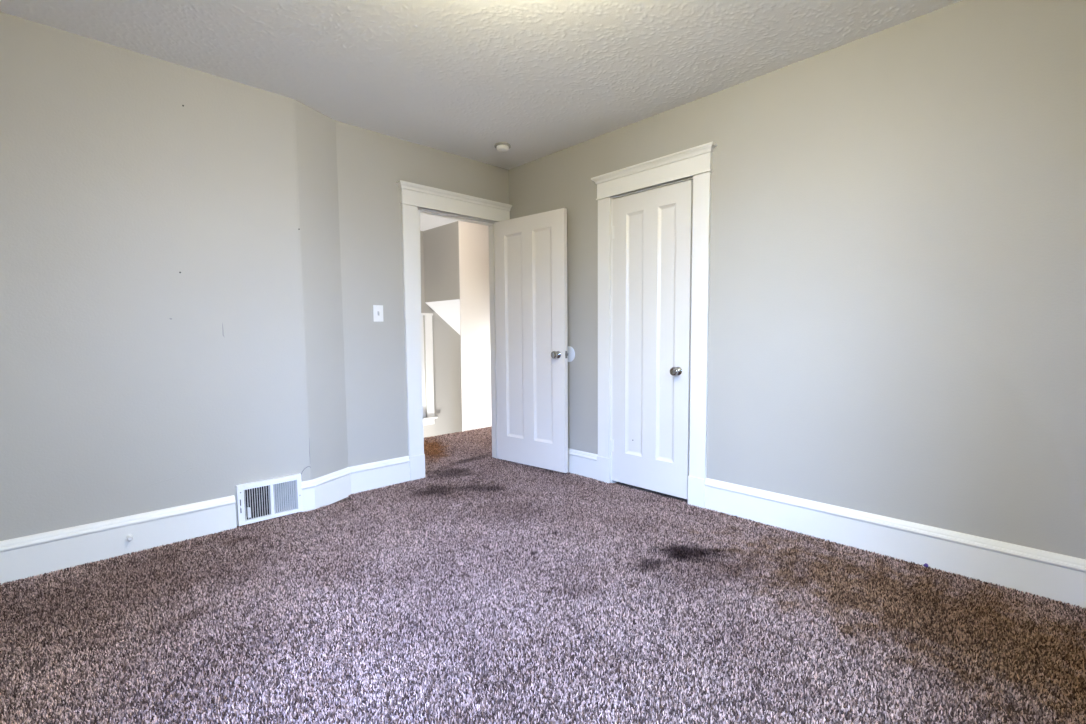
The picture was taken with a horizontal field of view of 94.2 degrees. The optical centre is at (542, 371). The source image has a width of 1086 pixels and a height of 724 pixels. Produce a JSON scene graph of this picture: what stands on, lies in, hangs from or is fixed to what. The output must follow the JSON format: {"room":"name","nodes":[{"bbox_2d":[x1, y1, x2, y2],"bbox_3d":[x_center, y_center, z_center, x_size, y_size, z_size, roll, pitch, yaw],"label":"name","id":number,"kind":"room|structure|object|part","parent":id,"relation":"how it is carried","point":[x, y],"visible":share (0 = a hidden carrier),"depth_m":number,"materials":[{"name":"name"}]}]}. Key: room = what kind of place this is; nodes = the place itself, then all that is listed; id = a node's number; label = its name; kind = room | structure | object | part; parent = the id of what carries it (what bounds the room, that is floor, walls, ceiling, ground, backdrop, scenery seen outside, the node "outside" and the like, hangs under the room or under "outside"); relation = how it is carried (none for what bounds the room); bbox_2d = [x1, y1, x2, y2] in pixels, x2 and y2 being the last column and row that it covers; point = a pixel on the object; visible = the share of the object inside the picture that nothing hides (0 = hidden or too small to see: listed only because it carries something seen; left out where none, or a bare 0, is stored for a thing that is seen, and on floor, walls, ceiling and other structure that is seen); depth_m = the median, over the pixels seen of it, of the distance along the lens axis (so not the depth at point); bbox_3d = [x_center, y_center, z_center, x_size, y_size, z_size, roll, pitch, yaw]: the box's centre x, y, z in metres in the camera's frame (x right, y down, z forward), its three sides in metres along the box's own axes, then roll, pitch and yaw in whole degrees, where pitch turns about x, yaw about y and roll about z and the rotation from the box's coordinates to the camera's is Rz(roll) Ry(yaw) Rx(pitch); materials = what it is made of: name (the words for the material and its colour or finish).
{"room":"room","nodes":[
{"label":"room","id":0,"kind":"room"},
{"bbox_2d":[0,12,347,540],"bbox_3d":[-2.217,-0.341,2.618,2.372,2.528,0.261,-5,6,-44],"label":"wall","id":1,"kind":"structure","parent":0,"point":[131,383],"depth_m":2.62,"materials":[{"name":"beige paint"}]},
{"bbox_2d":[0,495,236,584],"bbox_3d":[-2.329,0.858,2.394,1.524,0.199,0.027,-5,6,-44],"label":"baseboard","id":2,"kind":"structure","parent":1,"relation":"attached to","point":[46,552],"depth_m":2.53,"materials":[{"name":"white wood"}]},
{"bbox_2d":[126,534,132,540],"bbox_3d":[-2.106,0.846,2.571,0.028,0.028,0.041,-5,6,-44],"label":"door stop","id":3,"kind":"object","parent":1,"relation":"attached to","point":[129,537],"visible":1,"depth_m":2.56,"materials":[{"name":"white plastic"}]},
{"bbox_2d":[236,473,302,525],"bbox_3d":[-1.641,0.768,3.041,0.354,0.238,0.036,-5,6,-44],"label":"air vent","id":4,"kind":"object","parent":1,"relation":"in","point":[257,501],"visible":1,"depth_m":3.04,"materials":[{"name":"white metal"}]},
{"bbox_2d":[301,456,409,512],"bbox_3d":[-1.296,0.766,3.525,0.110,0.199,0.847,3,5,36],"label":"baseboard","id":5,"kind":"structure","parent":1,"relation":"attached to","point":[325,490],"depth_m":3.53,"materials":[{"name":"white wood"}]},
{"bbox_2d":[335,120,508,466],"bbox_3d":[-0.870,-0.454,4.004,1.498,2.528,0.120,-5,6,-44],"label":"wall","id":6,"kind":"structure","parent":0,"point":[370,164],"depth_m":3.62,"materials":[{"name":"beige paint"}]},
{"bbox_2d":[373,305,382,321],"bbox_3d":[-1.177,-0.418,3.614,0.074,0.118,0.020,-5,6,-44],"label":"light switch","id":7,"kind":"object","parent":6,"relation":"attached to","point":[377,309],"visible":1,"depth_m":3.61,"materials":[{"name":"white plastic"}]},
{"bbox_2d":[396,180,511,480],"bbox_3d":[-0.700,-0.303,4.138,1.057,2.230,0.176,-5,6,-44],"label":"door frame","id":8,"kind":"structure","parent":6,"relation":"attached to","point":[416,199],"depth_m":3.85,"materials":[{"name":"white wood"}]},
{"bbox_3d":[-0.983,-0.294,3.809,0.124,1.880,0.020,-5,6,-44],"label":"casing","id":9,"kind":"part","parent":8,"relation":"part of","materials":[{"name":"white wood"}]},
{"bbox_2d":[420,231,461,437],"bbox_3d":[-2.058,0.153,5.803,4.400,3.670,0.120,-5,6,-44],"label":"wall","id":10,"kind":"structure","parent":0,"point":[446,341],"depth_m":6.47,"materials":[{"name":"beige paint"}]},
{"bbox_2d":[421,313,437,424],"bbox_3d":[-1.808,-0.002,5.964,1.200,1.391,0.120,-5,6,-44],"label":"window","id":11,"kind":"structure","parent":10,"relation":"in","point":[429,419],"depth_m":6.29,"materials":[{"name":"white wood"}]},
{"bbox_3d":[-1.828,-0.053,5.997,0.925,1.294,0.040,-5,6,-44],"label":"sash","id":12,"kind":"part","parent":11,"relation":"part of","materials":[{"name":"white wood"}]},
{"bbox_2d":[423,221,459,301],"bbox_3d":[-1.161,-1.232,5.972,0.114,0.947,0.748,-5,6,-44],"label":"wall","id":13,"kind":"structure","parent":0,"point":[441,243],"depth_m":5.91,"materials":[{"name":"beige paint"}]},
{"bbox_2d":[425,299,459,334],"bbox_3d":[-0.720,-0.349,6.454,1.314,1.053,0.748,-5,6,-44],"label":"ceiling","id":14,"kind":"structure","parent":0,"point":[448,310],"depth_m":6.17,"materials":[{"name":"white paint"}]},
{"bbox_2d":[420,213,487,230],"bbox_3d":[-1.392,-1.679,4.955,4.400,0.100,2.089,-5,6,-44],"label":"ceiling","id":15,"kind":"structure","parent":0,"point":[427,222],"depth_m":5.65,"materials":[{"name":"white paint"}]},
{"bbox_2d":[458,221,491,431],"bbox_3d":[-0.459,-0.488,6.168,1.314,2.470,0.012,-5,6,-44],"label":"wall","id":16,"kind":"structure","parent":0,"point":[473,238],"depth_m":5.84,"materials":[{"name":"beige paint"}]},
{"bbox_2d":[0,0,961,169],"bbox_3d":[-0.191,-1.595,1.567,3.848,0.102,4.378,-5,6,-44],"label":"ceiling","id":17,"kind":"structure","parent":0,"point":[541,78],"depth_m":2.52,"materials":[{"name":"white paint"}]},
{"bbox_2d":[494,142,510,151],"bbox_3d":[-0.306,-1.692,3.818,0.124,0.041,0.124,-5,6,-44],"label":"smoke detector","id":18,"kind":"object","parent":17,"relation":"attached to","point":[501,146],"visible":1,"depth_m":3.79,"materials":[{"name":"grey plastic"}]},
{"bbox_2d":[494,208,567,472],"bbox_3d":[-0.108,-0.237,4.126,0.770,2.032,0.163,3,6,40],"label":"door","id":19,"kind":"structure","parent":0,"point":[531,250],"depth_m":4.08,"materials":[{"name":"white wood"}]},
{"bbox_3d":[0.094,-0.131,3.890,0.060,0.060,0.052,3,6,40],"label":"knob","id":20,"kind":"part","parent":19,"relation":"part of","materials":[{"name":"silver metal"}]},
{"bbox_2d":[0,426,1085,723],"bbox_3d":[-0.007,0.967,2.733,5.570,0.107,5.699,-5,6,-44],"label":"floor","id":21,"kind":"structure","parent":0,"point":[481,588],"depth_m":1.92,"materials":[{"name":"carpet"}]},
{"bbox_2d":[509,0,1085,558],"bbox_3d":[1.227,-0.396,2.989,0.120,2.528,4.490,-5,6,-44],"label":"wall","id":22,"kind":"structure","parent":0,"point":[897,280],"depth_m":2.40,"materials":[{"name":"beige paint"}]},
{"bbox_2d":[568,346,574,361],"bbox_3d":[0.206,-0.139,3.987,0.005,0.124,0.124,-5,6,-44],"label":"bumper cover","id":23,"kind":"object","parent":22,"relation":"attached to","point":[571,353],"visible":0.61,"depth_m":3.97,"materials":[{"name":"white plastic"}]},
{"bbox_2d":[568,448,597,479],"bbox_3d":[0.065,0.705,4.188,0.027,0.199,1.020,-5,6,-44],"label":"baseboard","id":24,"kind":"structure","parent":22,"relation":"attached to","point":[582,463],"depth_m":3.92,"materials":[{"name":"white wood"}]},
{"bbox_2d":[610,180,692,498],"bbox_3d":[0.705,-0.195,3.440,0.099,2.038,0.630,-5,6,-44],"label":"door","id":25,"kind":"structure","parent":22,"relation":"in","point":[651,230],"depth_m":3.42,"materials":[{"name":"white wood"}]},
{"bbox_3d":[0.855,-0.002,3.265,0.052,0.060,0.060,-5,6,-44],"label":"knob","id":26,"kind":"part","parent":25,"relation":"part of","materials":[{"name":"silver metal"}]},
{"bbox_2d":[591,142,716,507],"bbox_3d":[0.746,-0.271,3.461,0.176,2.242,0.947,-5,6,-44],"label":"door frame","id":27,"kind":"structure","parent":22,"relation":"attached to","point":[694,163],"depth_m":3.22,"materials":[{"name":"white wood"}]},
{"bbox_3d":[0.451,-0.303,3.707,0.020,1.890,0.112,-5,6,-44],"label":"casing","id":28,"kind":"part","parent":27,"relation":"part of","materials":[{"name":"white wood"}]},
{"bbox_3d":[0.981,-0.267,3.155,0.020,1.890,0.111,-5,6,-44],"label":"casing","id":29,"kind":"part","parent":27,"relation":"part of","materials":[{"name":"white wood"}]},
{"bbox_2d":[704,478,1085,608],"bbox_3d":[1.840,0.828,2.343,0.027,0.199,2.353,-5,6,-44],"label":"baseboard","id":30,"kind":"structure","parent":22,"relation":"attached to","point":[1058,577],"depth_m":2.40,"materials":[{"name":"white wood"}]}
]}

